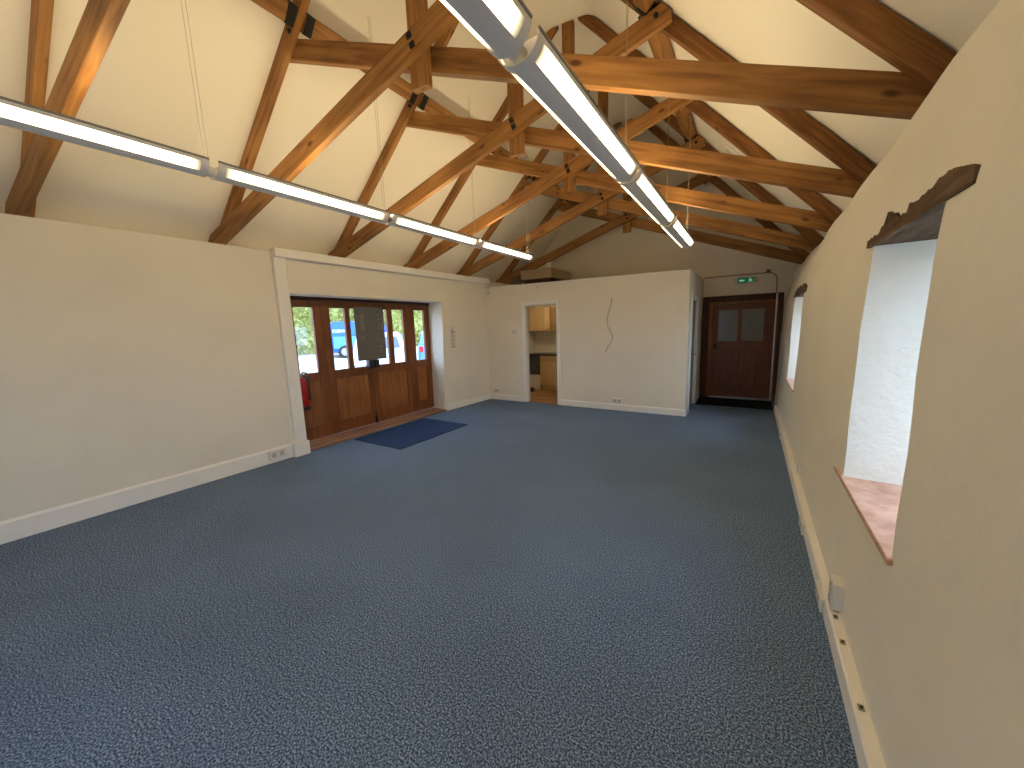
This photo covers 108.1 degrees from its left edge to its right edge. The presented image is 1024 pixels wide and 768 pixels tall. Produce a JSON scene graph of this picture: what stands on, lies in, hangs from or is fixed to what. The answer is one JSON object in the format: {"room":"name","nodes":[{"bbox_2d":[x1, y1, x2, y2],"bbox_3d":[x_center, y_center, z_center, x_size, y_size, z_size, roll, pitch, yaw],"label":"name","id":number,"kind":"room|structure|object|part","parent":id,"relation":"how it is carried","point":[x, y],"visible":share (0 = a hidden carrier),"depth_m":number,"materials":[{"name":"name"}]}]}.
{"room":"community hall","nodes":[
{"label":"community hall","id":0,"kind":"room"},
{"bbox_2d":[0,213,534,521],"bbox_3d":[-2.756,-0.468,5.638,0.709,2.710,12.350,4,10,32],"label":"wall","id":1,"kind":"structure","parent":0,"point":[128,358],"depth_m":3.80,"materials":[{"name":"beige paint"}]},
{"bbox_2d":[0,444,292,544],"bbox_3d":[-4.371,1.270,2.965,0.032,0.188,5.070,4,10,32],"label":"baseboard","id":2,"kind":"structure","parent":1,"relation":"attached to","point":[20,527],"depth_m":3.71,"materials":[{"name":"white paint"}]},
{"bbox_2d":[268,447,286,460],"bbox_3d":[-3.091,0.918,4.891,0.027,0.127,0.223,4,10,32],"label":"power socket","id":3,"kind":"object","parent":1,"relation":"attached to","point":[282,452],"visible":1,"depth_m":4.88,"materials":[{"name":"white plastic"}]},
{"bbox_2d":[299,372,310,410],"bbox_3d":[-3.047,0.108,5.345,0.174,0.560,0.239,4,10,32],"label":"fire extinguisher","id":4,"kind":"object","parent":1,"relation":"attached to","point":[305,386],"visible":0.56,"depth_m":5.35,"materials":[{"name":"red paint"}]},
{"bbox_2d":[290,296,433,440],"bbox_3d":[-2.461,-0.376,6.536,0.135,2.160,2.986,4,10,32],"label":"door","id":5,"kind":"structure","parent":1,"relation":"in","point":[352,397],"depth_m":6.38,"materials":[{"name":"brown wood"}]},
{"bbox_3d":[-3.054,0.309,5.687,0.020,0.680,0.287,4,10,32],"label":"boarded panel","id":6,"kind":"part","parent":5,"relation":"part of","materials":[{"name":"brown wood"}]},
{"bbox_3d":[-2.670,0.206,6.282,0.020,0.680,0.607,4,10,32],"label":"boarded panel","id":7,"kind":"part","parent":5,"relation":"part of","materials":[{"name":"brown wood"}]},
{"bbox_3d":[-2.506,-1.422,6.384,0.110,0.045,2.986,4,10,32],"label":"frame","id":8,"kind":"part","parent":5,"relation":"part of","materials":[{"name":"brown wood"}]},
{"bbox_2d":[353,307,386,360],"bbox_3d":[-2.440,-0.870,6.420,0.012,0.900,0.585,4,10,32],"label":"board","id":9,"kind":"object","parent":5,"relation":"hanging from","point":[369,321],"visible":1,"depth_m":6.40,"materials":[{"name":"grey"}]},
{"bbox_2d":[359,314,364,330],"bbox_3d":[-2.524,-1.036,6.262,0.002,0.270,0.080,4,10,32],"label":"print","id":10,"kind":"object","parent":9,"relation":"attached to","point":[361,316],"depth_m":6.26,"materials":[{"name":"grey paper"}]},
{"bbox_3d":[-2.222,0.085,6.976,0.020,0.680,0.657,4,10,32],"label":"boarded panel","id":11,"kind":"part","parent":5,"relation":"part of","materials":[{"name":"brown wood"}]},
{"bbox_3d":[-1.828,-0.021,7.587,0.020,0.680,0.257,4,10,32],"label":"boarded panel","id":12,"kind":"part","parent":5,"relation":"part of","materials":[{"name":"brown wood"}]},
{"bbox_2d":[310,407,446,450],"bbox_3d":[-2.333,0.727,6.590,0.530,0.035,2.899,4,10,32],"label":"threshold","id":13,"kind":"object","parent":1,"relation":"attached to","point":[333,439],"depth_m":6.29,"materials":[{"name":"brown wood"}]},
{"bbox_2d":[270,247,489,456],"bbox_3d":[-1.783,-0.685,6.735,0.177,2.745,4.542,4,10,33],"label":"trim","id":14,"kind":"structure","parent":1,"relation":"attached to","point":[301,445],"depth_m":5.02,"materials":[{"name":"white paint"}]},
{"bbox_2d":[450,327,455,347],"bbox_3d":[-1.210,-0.964,7.693,0.012,0.430,0.190,4,10,32],"label":"notice","id":15,"kind":"object","parent":1,"relation":"attached to","point":[452,331],"visible":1,"depth_m":7.66,"materials":[{"name":"white paper"}]},
{"bbox_2d":[446,393,490,410],"bbox_3d":[-0.930,0.384,8.222,0.042,0.130,1.464,4,11,35],"label":"baseboard","id":16,"kind":"structure","parent":1,"relation":"attached to","point":[473,400],"depth_m":8.13,"materials":[{"name":"white paint"}]},
{"bbox_2d":[0,389,858,767],"bbox_3d":[-0.070,1.093,4.175,6.770,0.128,12.350,4,10,32],"label":"floor","id":17,"kind":"structure","parent":0,"point":[521,584],"depth_m":2.20,"materials":[{"name":"blue carpet"}]},
{"bbox_2d":[354,418,467,449],"bbox_3d":[-1.615,0.785,6.130,1.060,0.012,1.490,4,10,32],"label":"entrance mat","id":18,"kind":"object","parent":17,"relation":"on","point":[403,436],"visible":1,"depth_m":6.01,"materials":[{"name":"blue carpet"}]},
{"bbox_2d":[530,374,541,388],"bbox_3d":[0.713,-0.097,10.102,0.420,0.390,0.520,4,10,32],"label":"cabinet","id":19,"kind":"object","parent":17,"relation":"on","point":[534,379],"visible":0.36,"depth_m":9.86,"materials":[{"name":"beige wood"}]},
{"bbox_2d":[529,356,539,374],"bbox_3d":[0.691,-0.537,10.023,0.420,0.500,0.548,4,10,32],"label":"kitchen appliance","id":20,"kind":"object","parent":19,"relation":"on","point":[534,361],"visible":0.48,"depth_m":9.76,"materials":[{"name":"grey"}]},
{"bbox_2d":[540,356,556,389],"bbox_3d":[1.290,-0.300,9.640,0.975,0.892,0.611,4,10,32],"label":"base cabinet","id":21,"kind":"object","parent":17,"relation":"on","point":[548,364],"visible":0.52,"depth_m":9.55,"materials":[{"name":"brown wood"}]},
{"bbox_2d":[529,352,556,355],"bbox_3d":[1.088,-0.778,9.699,1.430,0.043,0.590,4,10,32],"label":"countertop","id":22,"kind":"structure","parent":21,"relation":"on","point":[534,353],"depth_m":9.67,"materials":[{"name":"grey"}]},
{"bbox_3d":[0.925,-0.637,9.498,0.473,0.150,0.018,4,10,32],"label":"drawer","id":23,"kind":"part","parent":21,"relation":"part of","materials":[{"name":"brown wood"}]},
{"bbox_2d":[695,397,772,409],"bbox_3d":[4.441,0.378,7.460,1.285,0.014,0.800,4,10,32],"label":"door mat","id":24,"kind":"object","parent":17,"relation":"on","point":[754,404],"visible":1,"depth_m":7.40,"materials":[{"name":"black carpet"}]},
{"bbox_2d":[0,0,999,284],"bbox_3d":[-0.278,-3.113,3.522,6.550,3.228,11.656,4,10,32],"label":"ceiling","id":25,"kind":"structure","parent":0,"point":[142,85],"depth_m":3.66,"materials":[{"name":"paint"}]},
{"bbox_2d":[0,0,217,177],"bbox_3d":[-2.690,-2.420,1.987,0.214,2.013,1.630,4,10,32],"label":"linear light","id":26,"kind":"object","parent":25,"relation":"hanging from","point":[16,114],"visible":0.99,"depth_m":2.25,"materials":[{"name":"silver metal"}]},
{"bbox_2d":[210,15,391,223],"bbox_3d":[-1.831,-2.652,3.317,0.214,2.013,1.630,4,10,32],"label":"linear light","id":27,"kind":"object","parent":25,"relation":"hanging from","point":[227,173],"visible":0.9,"depth_m":3.23,"materials":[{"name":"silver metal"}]},
{"bbox_2d":[384,107,479,246],"bbox_3d":[-0.972,-2.883,4.647,0.214,2.013,1.630,4,10,32],"label":"linear light","id":28,"kind":"object","parent":25,"relation":"hanging from","point":[399,221],"visible":0.88,"depth_m":4.61,"materials":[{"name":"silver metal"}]},
{"bbox_2d":[440,0,531,64],"bbox_3d":[-0.434,-2.186,0.715,0.214,2.013,1.630,4,10,32],"label":"linear light","id":29,"kind":"object","parent":25,"relation":"hanging from","point":[502,27],"visible":1,"depth_m":1.34,"materials":[{"name":"silver metal"}]},
{"bbox_2d":[475,146,533,260],"bbox_3d":[-0.114,-3.114,5.977,0.214,2.013,1.630,4,10,32],"label":"linear light","id":30,"kind":"object","parent":25,"relation":"hanging from","point":[486,245],"visible":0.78,"depth_m":6.01,"materials":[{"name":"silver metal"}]},
{"bbox_2d":[498,22,638,182],"bbox_3d":[0.425,-2.417,2.045,0.214,2.013,1.630,4,10,32],"label":"linear light","id":31,"kind":"object","parent":25,"relation":"hanging from","point":[544,72],"visible":0.92,"depth_m":1.85,"materials":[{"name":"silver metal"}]},
{"bbox_2d":[615,45,675,226],"bbox_3d":[1.284,-2.648,3.375,0.214,2.013,1.630,4,10,32],"label":"linear light","id":32,"kind":"object","parent":25,"relation":"hanging from","point":[641,187],"visible":0.88,"depth_m":3.29,"materials":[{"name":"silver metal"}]},
{"bbox_2d":[661,113,694,248],"bbox_3d":[2.143,-2.880,4.705,0.214,2.013,1.630,4,10,32],"label":"linear light","id":33,"kind":"object","parent":25,"relation":"hanging from","point":[676,229],"visible":0.83,"depth_m":4.73,"materials":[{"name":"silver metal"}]},
{"bbox_2d":[486,270,690,416],"bbox_3d":[1.234,-0.811,7.554,4.314,2.548,0.142,4,10,32],"label":"wall","id":34,"kind":"structure","parent":0,"point":[645,363],"depth_m":7.09,"materials":[{"name":"beige paint"}]},
{"bbox_2d":[521,300,560,404],"bbox_3d":[0.651,-0.664,7.958,0.900,2.175,0.138,4,10,32],"label":"door frame","id":35,"kind":"structure","parent":34,"relation":"in","point":[524,305],"depth_m":7.99,"materials":[{"name":"white paint"}]},
{"bbox_2d":[490,269,691,287],"bbox_3d":[1.275,-2.048,7.325,4.112,0.069,0.142,4,10,32],"label":"trim","id":36,"kind":"structure","parent":34,"relation":"on","point":[685,269],"depth_m":7.04,"materials":[{"name":"white paint"}]},
{"bbox_2d":[606,296,612,350],"bbox_3d":[1.842,-1.121,7.026,0.148,1.061,0.037,4,10,32],"label":"hanging cable","id":37,"kind":"object","parent":34,"relation":"hanging from","point":[611,296],"visible":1,"depth_m":7.01,"materials":[{"name":"brown plastic"}]},
{"bbox_2d":[612,398,622,403],"bbox_3d":[2.030,0.325,7.155,0.200,0.100,0.040,4,10,32],"label":"power socket","id":38,"kind":"object","parent":34,"relation":"attached to","point":[614,400],"visible":1,"depth_m":7.13,"materials":[{"name":"white plastic"}]},
{"bbox_2d":[523,133,800,400],"bbox_3d":[2.974,-2.672,8.690,6.870,5.770,0.300,4,10,32],"label":"wall","id":39,"kind":"structure","parent":0,"point":[615,252],"depth_m":8.10,"materials":[{"name":"beige paint"}]},
{"bbox_2d":[529,307,550,330],"bbox_3d":[0.789,-1.717,9.873,0.620,0.610,0.351,4,10,32],"label":"upper cabinet","id":40,"kind":"object","parent":39,"relation":"attached to","point":[539,318],"visible":0.93,"depth_m":9.74,"materials":[{"name":"brown wood"}]},
{"bbox_3d":[0.649,-1.702,9.804,0.456,0.600,0.019,4,10,32],"label":"door","id":41,"kind":"part","parent":40,"relation":"part of","materials":[{"name":"brown wood"}]},
{"bbox_3d":[0.910,-1.685,9.638,0.156,0.600,0.019,4,10,32],"label":"door","id":42,"kind":"part","parent":40,"relation":"part of","materials":[{"name":"brown wood"}]},
{"bbox_2d":[550,307,555,331],"bbox_3d":[1.342,-1.666,9.549,0.635,0.630,0.310,4,10,32],"label":"upper cabinet","id":43,"kind":"object","parent":39,"relation":"attached to","point":[552,309],"visible":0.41,"depth_m":9.54,"materials":[{"name":"brown wood"}]},
{"bbox_2d":[704,269,777,400],"bbox_3d":[4.641,-0.980,7.674,1.307,2.580,0.090,4,10,32],"label":"cable","id":44,"kind":"object","parent":39,"relation":"attached to","point":[768,270],"visible":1,"depth_m":7.33,"materials":[{"name":"brown plastic"}]},
{"bbox_2d":[699,292,784,400],"bbox_3d":[4.685,-0.743,7.671,1.400,2.150,0.114,4,10,32],"label":"door","id":45,"kind":"structure","parent":39,"relation":"in","point":[746,327],"depth_m":7.67,"materials":[{"name":"brown wood"}]},
{"bbox_3d":[4.503,-1.215,7.740,0.350,0.645,0.008,4,10,32],"label":"glass pane","id":46,"kind":"part","parent":45,"relation":"part of","materials":[{"name":"grey glass"}]},
{"bbox_3d":[4.725,-0.313,7.764,0.794,0.770,0.024,4,10,32],"label":"boarded panel","id":47,"kind":"part","parent":45,"relation":"part of","materials":[{"name":"brown wood"}]},
{"bbox_3d":[4.868,-1.192,7.509,0.375,0.645,0.008,4,10,32],"label":"glass pane","id":48,"kind":"part","parent":45,"relation":"part of","materials":[{"name":"grey glass"}]},
{"bbox_2d":[735,277,758,283],"bbox_3d":[4.702,-2.081,7.448,0.405,0.100,0.080,4,10,32],"label":"exit sign","id":49,"kind":"object","parent":39,"relation":"attached to","point":[748,279],"visible":1,"depth_m":7.41,"materials":[{"name":"green plastic"}]},
{"bbox_3d":[4.673,-2.077,7.426,0.280,0.100,0.008,4,10,32],"label":"green panel","id":50,"kind":"part","parent":49,"relation":"part of","materials":[{"name":"green plastic"}]},
{"bbox_2d":[685,271,702,414],"bbox_3d":[3.512,-0.813,7.242,0.140,2.494,2.066,4,10,32],"label":"wall","id":51,"kind":"structure","parent":0,"point":[696,282],"depth_m":7.48,"materials":[{"name":"beige paint"}]},
{"bbox_2d":[687,294,699,412],"bbox_3d":[3.389,-0.595,7.067,0.144,2.125,0.990,4,10,32],"label":"door","id":52,"kind":"structure","parent":51,"relation":"in","point":[695,299],"depth_m":7.26,"materials":[{"name":"white paint"}]},
{"bbox_2d":[774,0,1023,767],"bbox_3d":[2.452,-0.085,2.342,0.682,2.600,12.350,4,10,32],"label":"wall","id":53,"kind":"structure","parent":0,"point":[905,361],"depth_m":1.18,"materials":[{"name":"paint"}]},
{"bbox_2d":[5,0,130,217],"bbox_3d":[-1.466,-2.745,1.664,6.497,3.117,0.222,2,10,26],"label":"roof truss","id":54,"kind":"object","parent":53,"relation":"on","point":[100,20],"visible":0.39,"depth_m":2.55,"materials":[{"name":"brown wood"}]},
{"bbox_2d":[251,0,297,27],"bbox_3d":[-2.350,-3.247,2.807,0.210,0.210,1.337,4,10,32],"label":"purlin","id":55,"kind":"object","parent":54,"relation":"attached to","point":[285,10],"visible":1,"depth_m":3.25,"materials":[{"name":"brown wood"}]},
{"bbox_2d":[208,0,956,244],"bbox_3d":[-0.702,-2.951,2.848,6.497,3.117,0.222,2,10,26],"label":"roof truss","id":56,"kind":"object","parent":53,"relation":"on","point":[921,59],"visible":0.89,"depth_m":2.36,"materials":[{"name":"brown wood"}]},
{"bbox_2d":[300,13,417,104],"bbox_3d":[-1.578,-3.454,4.003,0.210,0.210,1.364,4,10,32],"label":"purlin","id":57,"kind":"object","parent":56,"relation":"attached to","point":[312,28],"visible":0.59,"depth_m":3.59,"materials":[{"name":"brown wood"}]},
{"bbox_3d":[-0.773,-2.624,2.837,0.060,0.150,0.006,-20,0,27],"label":"strap plate","id":58,"kind":"part","parent":56,"relation":"part of","materials":[{"name":"black metal"}]},
{"bbox_3d":[-0.756,-3.424,2.808,0.164,2.161,0.066,2,10,26],"label":"king post","id":59,"kind":"part","parent":56,"relation":"part of","materials":[{"name":"brown wood"}]},
{"bbox_2d":[328,0,875,257],"bbox_3d":[0.078,-3.161,4.055,6.497,3.117,0.222,2,10,26],"label":"roof truss","id":60,"kind":"object","parent":53,"relation":"on","point":[515,130],"visible":0.78,"depth_m":3.57,"materials":[{"name":"brown wood"}]},
{"bbox_2d":[417,93,479,142],"bbox_3d":[-0.801,-3.664,5.206,0.210,0.210,1.356,4,10,32],"label":"purlin","id":61,"kind":"object","parent":60,"relation":"attached to","point":[426,103],"visible":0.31,"depth_m":4.78,"materials":[{"name":"brown wood"}]},
{"bbox_3d":[0.006,-2.834,4.043,0.060,0.150,0.006,-20,0,27],"label":"strap plate","id":62,"kind":"part","parent":60,"relation":"part of","materials":[{"name":"black metal"}]},
{"bbox_3d":[0.024,-3.634,4.015,0.164,2.161,0.066,2,10,26],"label":"king post","id":63,"kind":"part","parent":60,"relation":"part of","materials":[{"name":"brown wood"}]},
{"bbox_2d":[633,0,658,15],"bbox_3d":[0.874,-3.360,2.844,0.210,0.210,1.364,4,10,32],"label":"purlin","id":64,"kind":"object","parent":60,"relation":"attached to","point":[642,7],"visible":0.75,"depth_m":3.33,"materials":[{"name":"brown wood"}]},
{"bbox_2d":[403,15,841,268],"bbox_3d":[0.853,-3.369,5.255,6.497,3.117,0.222,2,10,26],"label":"roof truss","id":65,"kind":"object","parent":53,"relation":"on","point":[570,173],"visible":0.62,"depth_m":4.88,"materials":[{"name":"brown wood"}]},
{"bbox_2d":[491,146,530,177],"bbox_3d":[-0.028,-3.872,6.403,0.210,0.210,1.347,4,10,32],"label":"purlin","id":66,"kind":"object","parent":65,"relation":"attached to","point":[500,151],"visible":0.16,"depth_m":6.09,"materials":[{"name":"brown wood"}]},
{"bbox_3d":[0.799,-3.842,5.215,0.164,2.161,0.066,2,10,26],"label":"king post","id":67,"kind":"part","parent":65,"relation":"part of","materials":[{"name":"brown wood"}]},
{"bbox_2d":[638,15,675,58],"bbox_3d":[1.651,-3.569,4.047,0.210,0.210,1.356,4,10,32],"label":"purlin","id":68,"kind":"object","parent":65,"relation":"attached to","point":[660,43],"visible":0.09,"depth_m":3.83,"materials":[{"name":"brown wood"}]},
{"bbox_2d":[456,90,823,275],"bbox_3d":[1.623,-3.577,6.448,6.497,3.117,0.222,2,10,26],"label":"roof truss","id":69,"kind":"object","parent":53,"relation":"on","point":[809,239],"visible":0.44,"depth_m":6.28,"materials":[{"name":"brown wood"}]},
{"bbox_2d":[530,176,563,199],"bbox_3d":[0.770,-4.087,7.639,0.210,0.210,1.452,4,10,32],"label":"purlin","id":70,"kind":"object","parent":69,"relation":"attached to","point":[533,178],"visible":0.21,"depth_m":7.13,"materials":[{"name":"brown wood"}]},
{"bbox_3d":[1.569,-4.050,6.408,0.164,2.161,0.066,2,10,26],"label":"king post","id":71,"kind":"part","parent":69,"relation":"part of","materials":[{"name":"brown wood"}]},
{"bbox_2d":[674,106,696,141],"bbox_3d":[2.424,-3.777,5.244,0.210,0.210,1.347,4,10,32],"label":"purlin","id":72,"kind":"object","parent":69,"relation":"attached to","point":[683,114],"visible":0.42,"depth_m":5.34,"materials":[{"name":"brown wood"}]},
{"bbox_2d":[496,119,809,283],"bbox_3d":[2.450,-3.799,7.728,6.497,3.117,0.222,2,10,26],"label":"roof truss","id":73,"kind":"object","parent":53,"relation":"on","point":[628,220],"visible":0.53,"depth_m":7.61,"materials":[{"name":"brown wood"}]},
{"bbox_2d":[565,200,578,204],"bbox_3d":[1.444,-4.268,8.683,0.210,0.210,0.882,4,10,32],"label":"purlin","id":74,"kind":"object","parent":73,"relation":"attached to","point":[570,202],"visible":0.2,"depth_m":8.58,"materials":[{"name":"brown wood"}]},
{"bbox_3d":[2.396,-4.272,7.688,0.164,2.161,0.066,2,10,26],"label":"king post","id":75,"kind":"part","parent":73,"relation":"part of","materials":[{"name":"brown wood"}]},
{"bbox_2d":[785,378,793,391],"bbox_3d":[4.082,0.014,5.051,0.522,0.026,1.216,4,10,32],"label":"window sill","id":76,"kind":"structure","parent":53,"relation":"attached to","point":[790,382],"depth_m":5.20,"materials":[{"name":"ceramic"}]},
{"bbox_2d":[797,463,801,474],"bbox_3d":[2.780,0.822,3.593,0.034,0.090,0.110,4,10,32],"label":"power socket","id":77,"kind":"object","parent":53,"relation":"attached to","point":[799,466],"visible":0.97,"depth_m":3.55,"materials":[{"name":"white plastic"}]},
{"bbox_2d":[794,283,806,297],"bbox_3d":[3.926,-1.216,4.772,0.379,0.117,1.400,4,10,32],"label":"lintel","id":78,"kind":"object","parent":53,"relation":"attached to","point":[801,290],"visible":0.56,"depth_m":4.79,"materials":[{"name":"brown wood"}]},
{"bbox_2d":[798,512,804,534],"bbox_3d":[2.207,1.057,2.813,0.022,0.138,0.361,4,10,32],"label":"power socket","id":79,"kind":"object","parent":53,"relation":"attached to","point":[800,519],"visible":1,"depth_m":2.81,"materials":[{"name":"white plastic"}]},
{"bbox_2d":[815,579,824,612],"bbox_3d":[1.774,1.223,2.147,0.022,0.080,0.200,4,10,32],"label":"power socket","id":80,"kind":"object","parent":53,"relation":"attached to","point":[818,591],"visible":1,"depth_m":2.10,"materials":[{"name":"white plastic"}]},
{"bbox_2d":[774,405,885,767],"bbox_3d":[1.913,1.206,2.253,0.097,0.112,10.650,4,10,32],"label":"baseboard","id":81,"kind":"structure","parent":53,"relation":"attached to","point":[866,745],"depth_m":1.75,"materials":[{"name":"white paint"}]},
{"bbox_2d":[828,575,843,611],"bbox_3d":[1.724,1.113,1.980,0.050,0.145,0.100,4,10,32],"label":"power socket","id":82,"kind":"object","parent":53,"relation":"attached to","point":[836,587],"visible":1,"depth_m":1.95,"materials":[{"name":"white plastic"}]},
{"bbox_2d":[828,590,830,604],"bbox_3d":[1.707,1.143,1.996,0.003,0.060,0.060,4,10,32],"label":"outlet","id":83,"kind":"object","parent":82,"relation":"attached to","point":[829,592],"depth_m":1.98,"materials":[{"name":"white plastic"}]},
{"bbox_2d":[829,578,831,593],"bbox_3d":[1.705,1.081,1.987,0.003,0.060,0.060,4,10,32],"label":"outlet","id":84,"kind":"object","parent":82,"relation":"attached to","point":[830,582],"depth_m":1.98,"materials":[{"name":"white plastic"}]},
{"bbox_2d":[857,703,864,711],"bbox_3d":[1.383,1.280,1.471,0.020,0.012,0.026,4,10,32],"label":"outlet","id":85,"kind":"object","parent":53,"relation":"attached to","point":[860,707],"visible":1,"depth_m":1.47,"materials":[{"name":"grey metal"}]},
{"bbox_2d":[834,466,901,565],"bbox_3d":[1.927,0.609,1.716,0.522,0.026,1.086,4,10,32],"label":"window sill","id":86,"kind":"structure","parent":53,"relation":"attached to","point":[876,503],"depth_m":1.79,"materials":[{"name":"stone"}]},
{"bbox_2d":[866,164,980,248],"bbox_3d":[1.774,-0.697,1.434,0.378,0.118,1.170,4,10,32],"label":"lintel","id":87,"kind":"object","parent":53,"relation":"attached to","point":[922,219],"visible":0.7,"depth_m":1.43,"materials":[{"name":"brown wood"}]},
{"bbox_3d":[1.692,-2.119,8.275,4.171,0.090,1.925,4,10,32],"label":"ceiling","id":88,"kind":"structure","parent":0,"visible":0},
{"bbox_2d":[520,262,569,283],"bbox_3d":[0.807,-2.506,8.805,0.790,0.570,1.030,4,10,32],"label":"storage box","id":89,"kind":"object","parent":88,"relation":"on","point":[549,274],"visible":0.66,"depth_m":8.40,"materials":[{"name":"brown cardboard"}]},
{"label":"outside","id":90,"kind":"structure","parent":0,"visible":0},
{"bbox_2d":[298,346,417,373],"bbox_3d":[5.385,-0.924,8.392,120.000,2.865,140.000,4,10,32],"label":"ground","id":91,"kind":"structure","parent":90,"point":[307,362],"depth_m":16.76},
{"bbox_2d":[292,307,422,355],"bbox_3d":[-10.385,-4.377,22.787,3.448,5.417,28.000,4,10,32],"label":"hedge","id":92,"kind":"object","parent":91,"relation":"on","point":[302,318],"visible":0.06,"depth_m":20.41,"materials":[{"name":"green plant"}]},
{"bbox_2d":[331,322,402,357],"bbox_3d":[-7.607,-2.417,19.846,3.777,1.820,1.800,-6,10,-26],"label":"van","id":93,"kind":"object","parent":91,"relation":"on","point":[337,328],"visible":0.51,"depth_m":18.48,"materials":[{"name":"blue paint"}]},
{"bbox_3d":[-7.278,-2.186,19.055,3.400,0.580,0.008,-6,10,-26],"label":"panel","id":94,"kind":"part","parent":93,"relation":"part of","materials":[{"name":"blue paint"}]},
{"bbox_2d":[353,332,404,366],"bbox_3d":[-4.689,-1.060,13.251,1.800,1.539,4.027,-5,9,-19],"label":"car","id":95,"kind":"object","parent":91,"relation":"on","point":[398,341],"visible":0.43,"depth_m":11.96,"materials":[{"name":"silver metal"}]},
{"bbox_2d":[354,360,363,365],"bbox_3d":[-4.628,-0.645,11.241,0.280,0.160,0.100,-5,9,-19],"label":"lamp","id":96,"kind":"object","parent":95,"relation":"attached to","point":[357,363],"depth_m":11.20,"materials":[{"name":"white plastic"}]},
{"bbox_2d":[418,330,424,359],"bbox_3d":[-3.201,-1.592,16.285,1.800,1.539,4.027,-4,9,-14],"label":"car","id":97,"kind":"object","parent":91,"relation":"on","point":[421,355],"visible":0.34,"depth_m":14.27,"materials":[{"name":"blue paint"}]}
]}

